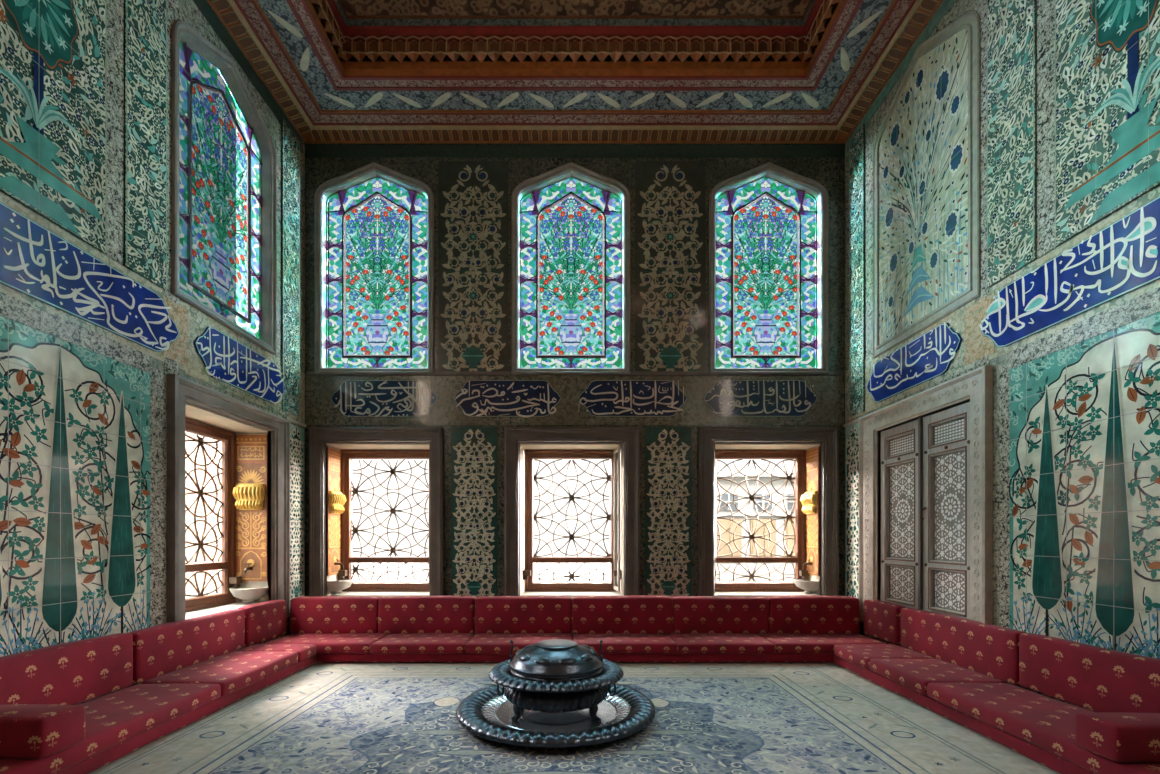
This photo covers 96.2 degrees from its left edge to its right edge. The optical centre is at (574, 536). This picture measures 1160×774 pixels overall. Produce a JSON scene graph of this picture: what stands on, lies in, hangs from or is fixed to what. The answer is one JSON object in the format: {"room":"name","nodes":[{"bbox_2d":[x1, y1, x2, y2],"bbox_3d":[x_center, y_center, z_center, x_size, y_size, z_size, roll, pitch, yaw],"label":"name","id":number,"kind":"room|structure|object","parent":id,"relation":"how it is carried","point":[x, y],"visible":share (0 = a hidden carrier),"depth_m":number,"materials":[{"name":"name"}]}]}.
{"room":"palace sitting room","nodes":[
{"label":"palace sitting room","id":0,"kind":"room"},
{"bbox_2d":[0,0,304,704],"bbox_3d":[-2.930,-1.750,1.800,0.460,5.640,6.800,0,0,0],"label":"wall","id":1,"kind":"structure","parent":0,"point":[189,13],"depth_m":4.62,"materials":[{"name":"tile"}]},
{"bbox_2d":[0,0,106,252],"bbox_3d":[-2.690,-2.768,2.297,0.020,2.285,1.355,0,0,0],"label":"tile panel","id":2,"kind":"object","parent":1,"relation":"attached to","point":[53,78],"visible":1,"depth_m":2.69,"materials":[{"name":"tile"}]},
{"bbox_2d":[0,292,148,372],"bbox_3d":[-2.697,-1.095,2.445,0.006,0.110,1.690,0,0,0],"label":"trim","id":3,"kind":"structure","parent":1,"relation":"attached to","point":[12,308],"depth_m":2.77,"materials":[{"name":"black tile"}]},
{"bbox_2d":[0,316,150,656],"bbox_3d":[-2.690,-0.203,2.710,0.019,1.665,1.160,0,0,0],"label":"tile panel","id":4,"kind":"object","parent":1,"relation":"attached to","point":[75,474],"visible":0.93,"depth_m":2.75,"materials":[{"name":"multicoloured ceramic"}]},
{"bbox_2d":[0,202,178,351],"bbox_3d":[-2.691,-1.377,2.715,0.018,0.378,1.630,0,0,0],"label":"inscription panel","id":5,"kind":"object","parent":1,"relation":"attached to","point":[37,263],"visible":1,"depth_m":2.81,"materials":[{"name":"tile"}]},
{"bbox_2d":[0,193,185,370],"bbox_3d":[-2.698,-1.383,2.600,0.004,0.465,2.000,0,0,0],"label":"trim","id":6,"kind":"structure","parent":1,"relation":"attached to","point":[4,199],"depth_m":2.82,"materials":[{"name":"tile"}]},
{"bbox_2d":[104,0,123,264],"bbox_3d":[-2.697,-2.772,3.041,0.006,2.295,0.131,0,0,0],"label":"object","id":7,"kind":"structure","parent":1,"relation":"attached to","point":[115,8],"depth_m":3.06,"materials":[{"name":"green tile"}]},
{"bbox_2d":[124,0,166,289],"bbox_3d":[-2.690,-2.768,3.261,0.020,2.285,0.310,0,0,0],"label":"tile panel","id":8,"kind":"object","parent":1,"relation":"attached to","point":[145,21],"visible":1,"depth_m":3.26,"materials":[{"name":"tile"}]},
{"bbox_2d":[149,366,165,626],"bbox_3d":[-2.697,-0.225,3.357,0.006,1.710,0.135,0,0,0],"label":"trim","id":9,"kind":"structure","parent":1,"relation":"attached to","point":[157,377],"depth_m":3.36,"materials":[{"name":"green tile"}]},
{"bbox_2d":[164,0,178,374],"bbox_3d":[-2.697,-2.505,3.475,0.006,2.830,0.119,0,0,0],"label":"trim","id":10,"kind":"structure","parent":1,"relation":"attached to","point":[170,366],"depth_m":3.46,"materials":[{"name":"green tile"}]},
{"bbox_2d":[163,296,187,366],"bbox_3d":[-2.696,-1.383,3.510,0.007,0.395,0.220,0,0,0],"label":"trim","id":11,"kind":"structure","parent":1,"relation":"attached to","point":[177,351],"depth_m":3.54,"materials":[{"name":"beige tile"}]},
{"bbox_2d":[171,21,275,354],"bbox_3d":[-2.720,-2.678,4.060,0.111,2.106,1.180,0,0,0],"label":"window","id":12,"kind":"structure","parent":1,"relation":"in","point":[223,169],"depth_m":4.04,"materials":[{"name":"multicoloured glass"}]},
{"bbox_2d":[167,374,289,622],"bbox_3d":[-2.869,-0.160,4.135,0.462,1.840,1.390,0,0,0],"label":"window","id":13,"kind":"structure","parent":1,"relation":"in","point":[182,417],"depth_m":4.25,"materials":[{"name":"grey stone"}]},
{"bbox_2d":[185,570,222,596],"bbox_3d":[-3.062,0.392,4.112,0.018,0.247,0.813,0,0,0],"label":"iron grille","id":14,"kind":"object","parent":13,"relation":"attached to","point":[200,593],"depth_m":4.30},
{"bbox_2d":[185,434,222,563],"bbox_3d":[-3.062,-0.310,4.112,0.018,1.053,0.812,0,0,0],"label":"iron grille","id":15,"kind":"object","parent":13,"relation":"attached to","point":[201,442],"depth_m":4.30,"materials":[{"name":"metal"}]},
{"bbox_2d":[194,327,285,403],"bbox_3d":[-2.691,-1.370,4.250,0.018,0.374,1.150,0,0,0],"label":"inscription panel","id":16,"kind":"object","parent":1,"relation":"attached to","point":[225,359],"visible":1,"depth_m":4.15,"materials":[{"name":"tile"}]},
{"bbox_2d":[185,302,304,423],"bbox_3d":[-2.699,-1.380,4.395,0.003,0.500,1.590,0,0,0],"label":"trim","id":17,"kind":"structure","parent":1,"relation":"attached to","point":[198,321],"depth_m":3.96,"materials":[{"name":"tile"}]},
{"bbox_2d":[193,0,302,153],"bbox_3d":[-2.697,-3.855,4.365,0.005,0.130,1.570,0,0,0],"label":"trim","id":18,"kind":"structure","parent":1,"relation":"attached to","point":[203,6],"depth_m":4.21,"materials":[{"name":"brown wood"}]},
{"bbox_2d":[229,435,268,603],"bbox_3d":[-2.870,-0.154,4.520,0.304,1.502,0.200,0,0,0],"label":"fountain","id":19,"kind":"object","parent":1,"relation":"attached to","point":[250,492],"visible":1,"depth_m":4.61,"materials":[{"name":"orange stone"}]},
{"bbox_2d":[233,484,264,509],"bbox_3d":[-2.870,-0.352,4.558,0.272,0.235,0.095,0,0,0],"label":"hood","id":20,"kind":"object","parent":19,"relation":"attached to","point":[247,496],"depth_m":4.55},
{"bbox_2d":[229,587,268,603],"bbox_3d":[-2.870,0.520,4.520,0.304,0.154,0.200,0,0,0],"label":"basin","id":21,"kind":"object","parent":19,"relation":"in","point":[248,596],"depth_m":4.50,"materials":[{"name":"white stone"}]},
{"bbox_2d":[281,118,299,415],"bbox_3d":[-2.690,-2.513,4.920,0.020,2.675,0.280,0,0,0],"label":"tile panel","id":22,"kind":"object","parent":1,"relation":"attached to","point":[290,145],"visible":1,"depth_m":4.93,"materials":[{"name":"tile"}]},
{"bbox_2d":[290,424,304,601],"bbox_3d":[-2.691,-0.230,5.015,0.017,1.680,0.300,0,0,0],"label":"tile panel","id":23,"kind":"object","parent":1,"relation":"attached to","point":[297,472],"visible":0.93,"depth_m":5.02,"materials":[{"name":"tile"}]},
{"bbox_2d":[207,0,942,143],"bbox_3d":[0.000,-4.303,1.880,6.320,0.735,7.560,0,0,0],"label":"ceiling","id":24,"kind":"structure","parent":0,"point":[341,71],"depth_m":4.54,"materials":[{"name":"orange wood"}]},
{"bbox_2d":[305,144,844,596],"bbox_3d":[-0.035,-1.750,5.430,5.505,5.640,0.460,0,0,0],"label":"wall","id":25,"kind":"structure","parent":0,"point":[829,172],"depth_m":5.20,"materials":[{"name":"stone"}]},
{"bbox_2d":[326,447,352,593],"bbox_3d":[-2.395,-0.154,5.370,0.200,1.502,0.304,0,0,0],"label":"fountain","id":26,"kind":"object","parent":25,"relation":"attached to","point":[336,499],"visible":1,"depth_m":5.32,"materials":[{"name":"orange stone"}]},
{"bbox_2d":[314,162,433,373],"bbox_3d":[-2.000,-2.678,5.220,1.180,2.106,0.111,0,0,0],"label":"window","id":27,"kind":"structure","parent":25,"relation":"in","point":[374,231],"depth_m":5.26,"materials":[{"name":"multicoloured glass"}]},
{"bbox_2d":[309,427,442,596],"bbox_3d":[-1.975,-0.165,5.369,1.320,1.850,0.462,0,0,0],"label":"window","id":28,"kind":"structure","parent":25,"relation":"in","point":[381,443],"depth_m":5.22,"materials":[{"name":"stone"}]},
{"bbox_2d":[351,563,428,581],"bbox_3d":[-1.979,0.380,5.562,0.835,0.215,0.018,0,0,0],"label":"iron grille","id":29,"kind":"object","parent":28,"relation":"attached to","point":[355,569],"depth_m":5.56,"materials":[{"name":"metal"}]},
{"bbox_2d":[351,459,428,556],"bbox_3d":[-1.979,-0.309,5.562,0.835,1.052,0.018,0,0,0],"label":"iron grille","id":30,"kind":"object","parent":28,"relation":"attached to","point":[355,530],"depth_m":5.56,"materials":[{"name":"metal"}]},
{"bbox_2d":[330,380,437,416],"bbox_3d":[-1.903,-1.380,5.191,1.075,0.374,0.018,0,0,0],"label":"inscription panel","id":31,"kind":"object","parent":25,"relation":"attached to","point":[353,398],"visible":1,"depth_m":5.18,"materials":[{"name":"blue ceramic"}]},
{"bbox_2d":[438,161,507,370],"bbox_3d":[-1.015,-2.700,5.191,0.700,2.100,0.018,0,0,0],"label":"tile panel","id":32,"kind":"object","parent":25,"relation":"attached to","point":[472,195],"visible":1,"depth_m":5.19,"materials":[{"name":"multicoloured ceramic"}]},
{"bbox_2d":[451,427,496,596],"bbox_3d":[-1.005,-0.245,5.191,0.460,1.710,0.018,0,0,0],"label":"tile panel","id":33,"kind":"object","parent":25,"relation":"attached to","point":[473,449],"visible":0.99,"depth_m":5.19,"materials":[{"name":"tile"}]},
{"bbox_2d":[453,380,560,416],"bbox_3d":[-0.675,-1.379,5.191,1.080,0.376,0.018,0,0,0],"label":"inscription panel","id":34,"kind":"object","parent":25,"relation":"attached to","point":[476,398],"visible":1,"depth_m":5.18,"materials":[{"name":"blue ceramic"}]},
{"bbox_2d":[512,162,629,373],"bbox_3d":[-0.040,-2.678,5.220,1.180,2.106,0.111,0,0,0],"label":"window","id":35,"kind":"structure","parent":25,"relation":"in","point":[567,228],"depth_m":5.26,"materials":[{"name":"multicoloured glass"}]},
{"bbox_2d":[504,427,639,597],"bbox_3d":[-0.030,-0.165,5.369,1.340,1.850,0.462,0,0,0],"label":"window","id":36,"kind":"structure","parent":25,"relation":"in","point":[560,443],"depth_m":5.23,"materials":[{"name":"stone"}]},
{"bbox_2d":[534,563,608,581],"bbox_3d":[-0.035,0.380,5.562,0.803,0.213,0.018,0,0,0],"label":"iron grille","id":37,"kind":"object","parent":36,"relation":"attached to","point":[571,576],"depth_m":5.56,"materials":[{"name":"metal"}]},
{"bbox_2d":[533,459,610,556],"bbox_3d":[-0.035,-0.295,5.562,0.867,1.082,0.018,0,0,0],"label":"iron grille","id":38,"kind":"object","parent":36,"relation":"attached to","point":[571,497],"depth_m":5.56,"materials":[{"name":"metal"}]},
{"bbox_2d":[306,375,843,424],"bbox_3d":[0.000,-1.380,5.199,5.380,0.520,0.003,0,0,0],"label":"frieze band","id":39,"kind":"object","parent":25,"relation":"attached to","point":[828,409],"depth_m":5.20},
{"bbox_2d":[306,145,843,157],"bbox_3d":[0.000,-3.855,5.197,5.380,0.130,0.005,0,0,0],"label":"trim","id":40,"kind":"structure","parent":25,"relation":"attached to","point":[312,151],"depth_m":5.20,"materials":[{"name":"green tile"}]},
{"bbox_2d":[306,371,843,374],"bbox_3d":[0.000,-1.633,5.189,5.360,0.035,0.022,0,0,0],"label":"trim","id":41,"kind":"structure","parent":25,"relation":"attached to","point":[307,372],"depth_m":5.18,"materials":[{"name":"stone"}]},
{"bbox_2d":[578,380,687,416],"bbox_3d":[0.578,-1.382,5.191,1.095,0.370,0.018,0,0,0],"label":"inscription panel","id":42,"kind":"object","parent":25,"relation":"attached to","point":[601,398],"visible":1,"depth_m":5.18,"materials":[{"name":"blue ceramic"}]},
{"bbox_2d":[645,427,691,596],"bbox_3d":[0.932,-0.245,5.191,0.465,1.710,0.018,0,0,0],"label":"tile panel","id":43,"kind":"object","parent":25,"relation":"attached to","point":[668,450],"visible":0.99,"depth_m":5.19,"materials":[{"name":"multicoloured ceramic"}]},
{"bbox_2d":[635,161,704,370],"bbox_3d":[0.950,-2.700,5.191,0.700,2.100,0.018,0,0,0],"label":"tile panel","id":44,"kind":"object","parent":25,"relation":"attached to","point":[669,195],"visible":1,"depth_m":5.19,"materials":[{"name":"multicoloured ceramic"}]},
{"bbox_2d":[703,380,817,416],"bbox_3d":[1.850,-1.382,5.191,1.140,0.370,0.018,0,0,0],"label":"inscription panel","id":45,"kind":"object","parent":25,"relation":"attached to","point":[726,398],"visible":1,"depth_m":5.18,"materials":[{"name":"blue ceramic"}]},
{"bbox_2d":[709,162,827,373],"bbox_3d":[1.930,-2.678,5.220,1.180,2.106,0.111,0,0,0],"label":"window","id":46,"kind":"structure","parent":25,"relation":"in","point":[764,228],"depth_m":5.26,"materials":[{"name":"multicoloured glass"}]},
{"bbox_2d":[698,427,838,596],"bbox_3d":[1.920,-0.165,5.369,1.380,1.850,0.462,0,0,0],"label":"window","id":47,"kind":"structure","parent":25,"relation":"in","point":[788,443],"depth_m":5.20,"materials":[{"name":"stone"}]},
{"bbox_2d":[716,563,794,581],"bbox_3d":[1.937,0.380,5.562,0.847,0.213,0.018,0,0,0],"label":"iron grille","id":48,"kind":"object","parent":47,"relation":"attached to","point":[751,576],"depth_m":5.56,"materials":[{"name":"metal"}]},
{"bbox_2d":[716,459,794,556],"bbox_3d":[1.933,-0.295,5.562,0.854,1.082,0.018,0,0,0],"label":"iron grille","id":49,"kind":"object","parent":47,"relation":"attached to","point":[751,497],"depth_m":5.56,"materials":[{"name":"metal"}]},
{"bbox_2d":[793,447,819,593],"bbox_3d":[2.360,-0.154,5.370,0.200,1.502,0.304,0,0,0],"label":"fountain","id":50,"kind":"object","parent":25,"relation":"attached to","point":[810,499],"visible":1,"depth_m":5.31,"materials":[{"name":"orange stone"}]},
{"bbox_2d":[845,0,1159,705],"bbox_3d":[2.930,-1.750,1.800,0.460,5.640,6.800,0,0,0],"label":"wall","id":51,"kind":"structure","parent":0,"point":[958,8],"depth_m":4.58,"materials":[{"name":"tile"}]},
{"bbox_2d":[845,422,858,598],"bbox_3d":[2.691,-0.240,5.025,0.018,1.700,0.280,0,0,0],"label":"tile panel","id":52,"kind":"object","parent":51,"relation":"attached to","point":[852,431],"visible":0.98,"depth_m":5.04,"materials":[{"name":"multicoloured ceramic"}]},
{"bbox_2d":[849,123,864,416],"bbox_3d":[2.690,-2.513,4.960,0.020,2.675,0.240,0,0,0],"label":"tile panel","id":53,"kind":"object","parent":51,"relation":"attached to","point":[857,145],"visible":1,"depth_m":4.95,"materials":[{"name":"tile"}]},
{"bbox_2d":[847,0,954,151],"bbox_3d":[2.697,-3.865,4.350,0.005,0.110,1.600,0,0,0],"label":"trim","id":54,"kind":"structure","parent":51,"relation":"attached to","point":[945,6],"depth_m":4.27,"materials":[{"name":"brown wood"}]},
{"bbox_2d":[845,306,963,421],"bbox_3d":[2.699,-1.400,4.395,0.003,0.500,1.590,0,0,0],"label":"trim","id":55,"kind":"structure","parent":51,"relation":"attached to","point":[956,367],"depth_m":4.11,"materials":[{"name":"tile"}]},
{"bbox_2d":[866,319,961,401],"bbox_3d":[2.691,-1.379,4.205,0.018,0.374,1.170,0,0,0],"label":"inscription panel","id":56,"kind":"object","parent":51,"relation":"attached to","point":[930,355],"visible":1,"depth_m":4.10,"materials":[{"name":"tile"}]},
{"bbox_2d":[859,365,992,624],"bbox_3d":[2.702,-0.155,4.109,0.116,1.910,1.497,0,0,0],"label":"door","id":57,"kind":"structure","parent":51,"relation":"in","point":[936,471],"depth_m":3.97,"materials":[{"name":"wood"}]},
{"bbox_2d":[880,419,917,608],"bbox_3d":[2.737,-0.146,4.356,0.042,1.573,0.539,0,0,0],"label":"shutter","id":58,"kind":"object","parent":57,"relation":"attached to","point":[898,444],"depth_m":4.39,"materials":[{"name":"grey wood"}]},
{"bbox_2d":[923,402,969,618],"bbox_3d":[2.737,-0.146,3.802,0.042,1.573,0.522,0,0,0],"label":"shutter","id":59,"kind":"object","parent":57,"relation":"attached to","point":[946,433],"depth_m":3.83,"materials":[{"name":"grey wood"}]},
{"bbox_2d":[873,11,979,358],"bbox_3d":[2.687,-2.725,4.070,0.026,2.240,1.230,0,0,0],"label":"tile panel","id":60,"kind":"object","parent":51,"relation":"attached to","point":[926,152],"visible":1,"depth_m":3.93,"materials":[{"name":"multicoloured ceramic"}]},
{"bbox_2d":[964,291,994,365],"bbox_3d":[2.696,-1.383,3.470,0.007,0.395,0.260,0,0,0],"label":"trim","id":61,"kind":"structure","parent":51,"relation":"attached to","point":[977,346],"depth_m":3.49,"materials":[{"name":"beige tile"}]},
{"bbox_2d":[975,0,989,368],"bbox_3d":[2.697,-2.520,3.445,0.006,2.800,0.120,0,0,0],"label":"trim","id":62,"kind":"structure","parent":51,"relation":"attached to","point":[980,5],"depth_m":3.43,"materials":[{"name":"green tile"}]},
{"bbox_2d":[1000,363,1009,627],"bbox_3d":[2.697,-0.225,3.259,0.006,1.710,0.083,0,0,0],"label":"trim","id":63,"kind":"structure","parent":51,"relation":"attached to","point":[1004,370],"depth_m":3.26,"materials":[{"name":"green tile"}]},
{"bbox_2d":[987,0,1036,286],"bbox_3d":[2.690,-2.768,3.210,0.020,2.285,0.350,0,0,0],"label":"tile panel","id":64,"kind":"object","parent":51,"relation":"attached to","point":[1011,24],"visible":1,"depth_m":3.20,"materials":[{"name":"tile"}]},
{"bbox_2d":[1037,0,1057,258],"bbox_3d":[2.697,-2.772,2.970,0.006,2.295,0.130,0,0,0],"label":"trim","id":65,"kind":"structure","parent":51,"relation":"attached to","point":[1045,8],"depth_m":2.98,"materials":[{"name":"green tile"}]},
{"bbox_2d":[964,187,1159,370],"bbox_3d":[2.698,-1.383,2.600,0.004,0.465,2.000,0,0,0],"label":"trim","id":66,"kind":"structure","parent":51,"relation":"attached to","point":[999,351],"depth_m":2.79,"materials":[{"name":"tile"}]},
{"bbox_2d":[980,196,1159,346],"bbox_3d":[2.691,-1.379,2.584,0.018,0.382,1.728,0,0,0],"label":"inscription panel","id":67,"kind":"object","parent":51,"relation":"attached to","point":[1122,258],"visible":1,"depth_m":2.76,"materials":[{"name":"tile"}]},
{"bbox_2d":[1008,312,1159,658],"bbox_3d":[2.690,-0.203,2.587,0.019,1.665,1.260,0,0,0],"label":"tile panel","id":68,"kind":"object","parent":51,"relation":"attached to","point":[1084,417],"visible":0.93,"depth_m":2.72,"materials":[{"name":"tile"}]},
{"bbox_2d":[1010,287,1159,368],"bbox_3d":[2.697,-1.095,2.409,0.006,0.110,1.617,0,0,0],"label":"trim","id":69,"kind":"structure","parent":51,"relation":"attached to","point":[1147,304],"depth_m":2.72,"materials":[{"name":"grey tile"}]},
{"bbox_2d":[1055,0,1159,245],"bbox_3d":[2.690,-2.768,2.178,0.020,2.285,1.455,0,0,0],"label":"tile panel","id":70,"kind":"object","parent":51,"relation":"attached to","point":[1107,52],"visible":1,"depth_m":2.64,"materials":[{"name":"tile"}]},
{"bbox_3d":[0.000,1.120,1.880,6.320,0.100,7.560,0,0,0],"label":"floor","id":71,"kind":"structure","parent":0,"visible":0},
{"bbox_2d":[88,662,1059,773],"bbox_3d":[0.000,1.057,1.595,4.400,0.025,5.590,0,0,0],"label":"carpet","id":72,"kind":"object","parent":71,"relation":"on","point":[322,717],"visible":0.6,"depth_m":2.79,"materials":[{"name":"carpet"}]},
{"bbox_2d":[456,683,655,747],"bbox_3d":[-0.108,0.998,3.030,1.145,0.096,1.146,0,0,-4],"label":"tray","id":73,"kind":"object","parent":72,"relation":"on","point":[483,713],"visible":0.66,"depth_m":2.81,"materials":[{"name":"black metal"}]},
{"bbox_2d":[488,639,623,721],"bbox_3d":[-0.108,0.808,3.030,0.782,0.421,0.780,0,0,-40],"label":"brazier","id":74,"kind":"object","parent":73,"relation":"on","point":[551,675],"visible":1,"depth_m":2.81,"materials":[{"name":"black metal"}]},
{"bbox_2d":[504,675,607,712],"bbox_3d":[-0.108,0.881,3.030,0.602,0.162,0.602,0,0,0],"label":"bowl","id":75,"kind":"object","parent":74,"relation":"on","point":[570,701],"depth_m":2.78,"materials":[{"name":"black metal"}]},
{"bbox_2d":[55,632,1095,773],"bbox_3d":[0.000,0.848,3.480,5.320,0.396,3.360,0,0,0],"label":"base","id":76,"kind":"object","parent":71,"relation":"on","point":[1060,765],"visible":0.18,"depth_m":3.39,"materials":[{"name":"fabric"}]},
{"bbox_2d":[0,683,220,773],"bbox_3d":[-2.375,0.922,2.490,0.528,0.110,1.286,0,0,0],"label":"seat cushion","id":77,"kind":"object","parent":76,"relation":"on","point":[112,719],"visible":0.83,"depth_m":2.58,"materials":[{"name":"fabric"}]},
{"bbox_2d":[0,704,84,757],"bbox_3d":[-2.340,0.792,2.130,0.522,0.174,0.202,0,0,0],"label":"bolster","id":78,"kind":"object","parent":77,"relation":"on","point":[26,730],"visible":1,"depth_m":2.06,"materials":[{"name":"fabric"}]},
{"bbox_2d":[0,633,132,704],"bbox_3d":[-2.645,0.718,2.467,0.106,0.331,1.215,0,0,0],"label":"cushion","id":79,"kind":"object","parent":77,"relation":"on","point":[74,672],"visible":0.9,"depth_m":2.67,"materials":[{"name":"fabric"}]},
{"bbox_2d":[141,651,297,696],"bbox_3d":[-2.375,0.922,3.565,0.528,0.114,0.876,0,0,0],"label":"seat cushion","id":80,"kind":"object","parent":76,"relation":"on","point":[233,671],"visible":0.86,"depth_m":3.45,"materials":[{"name":"fabric"}]},
{"bbox_2d":[129,609,244,683],"bbox_3d":[-2.645,0.722,3.598,0.106,0.323,1.045,0,0,-1],"label":"cushion","id":81,"kind":"object","parent":80,"relation":"on","point":[158,650],"visible":0.89,"depth_m":3.46,"materials":[{"name":"fabric"}]},
{"bbox_2d":[237,644,315,661],"bbox_3d":[-2.375,0.921,4.140,0.527,0.106,0.286,0,0,0],"label":"seat cushion","id":82,"kind":"object","parent":76,"relation":"on","point":[304,651],"visible":0.62,"depth_m":4.09,"materials":[{"name":"fabric"}]},
{"bbox_2d":[238,600,285,646],"bbox_3d":[-2.645,0.721,4.410,0.106,0.330,0.580,0,0,0],"label":"cushion","id":83,"kind":"object","parent":82,"relation":"on","point":[264,621],"visible":0.85,"depth_m":4.35,"materials":[{"name":"fabric"}]},
{"bbox_2d":[263,633,387,653],"bbox_3d":[-2.147,0.927,4.530,0.901,0.105,0.494,0,0,0],"label":"seat cushion","id":84,"kind":"object","parent":76,"relation":"on","point":[352,643],"visible":0.7,"depth_m":4.37,"materials":[{"name":"fabric"}]},
{"bbox_2d":[290,596,382,633],"bbox_3d":[-2.199,0.723,4.815,0.813,0.342,0.196,0,0,0],"label":"cushion","id":85,"kind":"object","parent":84,"relation":"on","point":[314,614],"visible":0.88,"depth_m":4.72,"materials":[{"name":"fabric"}]},
{"bbox_2d":[370,633,474,653],"bbox_3d":[-1.305,0.924,4.530,0.796,0.105,0.494,0,0,0],"label":"seat cushion","id":86,"kind":"object","parent":76,"relation":"on","point":[413,643],"visible":0.84,"depth_m":4.30,"materials":[{"name":"fabric"}]},
{"bbox_2d":[378,595,476,633],"bbox_3d":[-1.357,0.719,4.815,0.890,0.346,0.196,0,0,0],"label":"cushion","id":87,"kind":"object","parent":86,"relation":"on","point":[396,614],"visible":0.91,"depth_m":4.72,"materials":[{"name":"fabric"}]},
{"bbox_2d":[465,633,571,653],"bbox_3d":[-0.468,0.925,4.530,0.891,0.107,0.494,0,0,0],"label":"seat cushion","id":88,"kind":"object","parent":76,"relation":"on","point":[480,643],"visible":0.62,"depth_m":4.38,"materials":[{"name":"fabric"}]},
{"bbox_2d":[475,596,571,633],"bbox_3d":[-0.472,0.719,4.815,0.900,0.342,0.196,0,0,0],"label":"cushion","id":89,"kind":"object","parent":88,"relation":"on","point":[493,614],"visible":0.98,"depth_m":4.72,"materials":[{"name":"fabric"}]},
{"bbox_2d":[572,634,676,653],"bbox_3d":[0.412,0.923,4.530,0.881,0.105,0.494,0,0,0],"label":"seat cushion","id":90,"kind":"object","parent":76,"relation":"on","point":[612,643],"visible":0.8,"depth_m":4.30,"materials":[{"name":"fabric"}]},
{"bbox_2d":[572,595,672,633],"bbox_3d":[0.431,0.719,4.815,0.927,0.346,0.197,0,0,0],"label":"cushion","id":91,"kind":"object","parent":90,"relation":"on","point":[625,614],"visible":1,"depth_m":4.72,"materials":[{"name":"fabric"}]},
{"bbox_2d":[668,633,774,653],"bbox_3d":[1.255,0.921,4.530,0.816,0.105,0.494,0,0,0],"label":"seat cushion","id":92,"kind":"object","parent":76,"relation":"on","point":[687,643],"visible":0.91,"depth_m":4.30,"materials":[{"name":"fabric"}]},
{"bbox_2d":[670,596,768,633],"bbox_3d":[1.330,0.724,4.815,0.890,0.341,0.196,0,0,0],"label":"cushion","id":93,"kind":"object","parent":92,"relation":"on","point":[690,614],"visible":0.91,"depth_m":4.72,"materials":[{"name":"fabric"}]},
{"bbox_2d":[757,633,886,653],"bbox_3d":[2.127,0.927,4.530,0.941,0.105,0.494,0,0,0],"label":"seat cushion","id":94,"kind":"object","parent":76,"relation":"on","point":[785,643],"visible":0.72,"depth_m":4.36,"materials":[{"name":"fabric"}]},
{"bbox_2d":[764,595,859,633],"bbox_3d":[2.185,0.718,4.815,0.840,0.346,0.196,0,0,0],"label":"cushion","id":95,"kind":"object","parent":94,"relation":"on","point":[801,614],"visible":0.89,"depth_m":4.72,"materials":[{"name":"fabric"}]},
{"bbox_2d":[834,644,935,669],"bbox_3d":[2.375,0.925,4.020,0.528,0.108,0.526,0,0,0],"label":"seat cushion","id":96,"kind":"object","parent":76,"relation":"on","point":[860,655],"visible":0.72,"depth_m":3.96,"materials":[{"name":"fabric"}]},
{"bbox_2d":[864,600,905,644],"bbox_3d":[2.645,0.717,4.447,0.106,0.328,0.505,0,0,0],"label":"cushion","id":97,"kind":"object","parent":96,"relation":"on","point":[882,619],"visible":0.84,"depth_m":4.38,"materials":[{"name":"fabric"}]},
{"bbox_2d":[870,659,1005,695],"bbox_3d":[2.375,0.923,3.455,0.528,0.113,0.616,0,0,0],"label":"seat cushion","id":98,"kind":"object","parent":76,"relation":"on","point":[915,675],"visible":0.8,"depth_m":3.37,"materials":[{"name":"fabric"}]},
{"bbox_2d":[901,608,1026,684],"bbox_3d":[2.645,0.720,3.618,0.106,0.331,1.115,0,0,0],"label":"cushion","id":99,"kind":"object","parent":98,"relation":"on","point":[989,650],"visible":0.86,"depth_m":3.47,"materials":[{"name":"fabric"}]},
{"bbox_2d":[927,683,1159,773],"bbox_3d":[2.375,0.922,2.500,0.528,0.110,1.306,0,0,0],"label":"seat cushion","id":100,"kind":"object","parent":76,"relation":"on","point":[1047,723],"visible":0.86,"depth_m":2.58,"materials":[{"name":"fabric"}]},
{"bbox_2d":[1019,633,1159,712],"bbox_3d":[2.645,0.720,2.460,0.106,0.332,1.200,0,0,0],"label":"cushion","id":101,"kind":"object","parent":100,"relation":"on","point":[1089,677],"visible":0.86,"depth_m":2.62,"materials":[{"name":"fabric"}]},
{"bbox_2d":[1075,712,1159,762],"bbox_3d":[2.340,0.803,2.090,0.522,0.158,0.192,0,0,0],"label":"bolster","id":102,"kind":"object","parent":100,"relation":"on","point":[1115,736],"visible":1,"depth_m":2.02,"materials":[{"name":"fabric"}]},
{"label":"outside","id":103,"kind":"structure","parent":0,"visible":0},
{"bbox_2d":[185,563,610,598],"bbox_3d":[0.000,1.260,10.000,32.000,0.180,32.000,0,0,0],"label":"terrace","id":104,"kind":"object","parent":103,"point":[406,569],"visible":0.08,"depth_m":17.14,"materials":[{"name":"stone"}]},
{"bbox_2d":[185,432,352,593],"bbox_3d":[-8.000,-0.665,10.500,0.600,3.670,15.000,0,0,0],"label":"sky","id":105,"kind":"structure","parent":104,"relation":"on","point":[189,445],"depth_m":10.97,"materials":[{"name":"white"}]},
{"bbox_2d":[716,471,794,581],"bbox_3d":[3.600,0.010,10.300,4.200,2.320,2.600,0,0,0],"label":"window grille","id":106,"kind":"object","parent":104,"relation":"on","point":[727,497],"visible":0.24,"depth_m":9.06,"materials":[{"name":"beige paint"}]},
{"bbox_2d":[716,519,741,556],"bbox_3d":[2.680,0.030,9.065,0.440,0.680,0.070,0,0,0],"label":"shutter","id":107,"kind":"object","parent":106,"relation":"hanging from","point":[727,536],"depth_m":9.03,"materials":[{"name":"paint"}]},
{"bbox_2d":[750,519,775,556],"bbox_3d":[3.280,0.030,9.065,0.440,0.680,0.070,0,0,0],"label":"shutter","id":108,"kind":"object","parent":106,"relation":"hanging from","point":[763,530],"depth_m":9.03,"materials":[{"name":"paint"}]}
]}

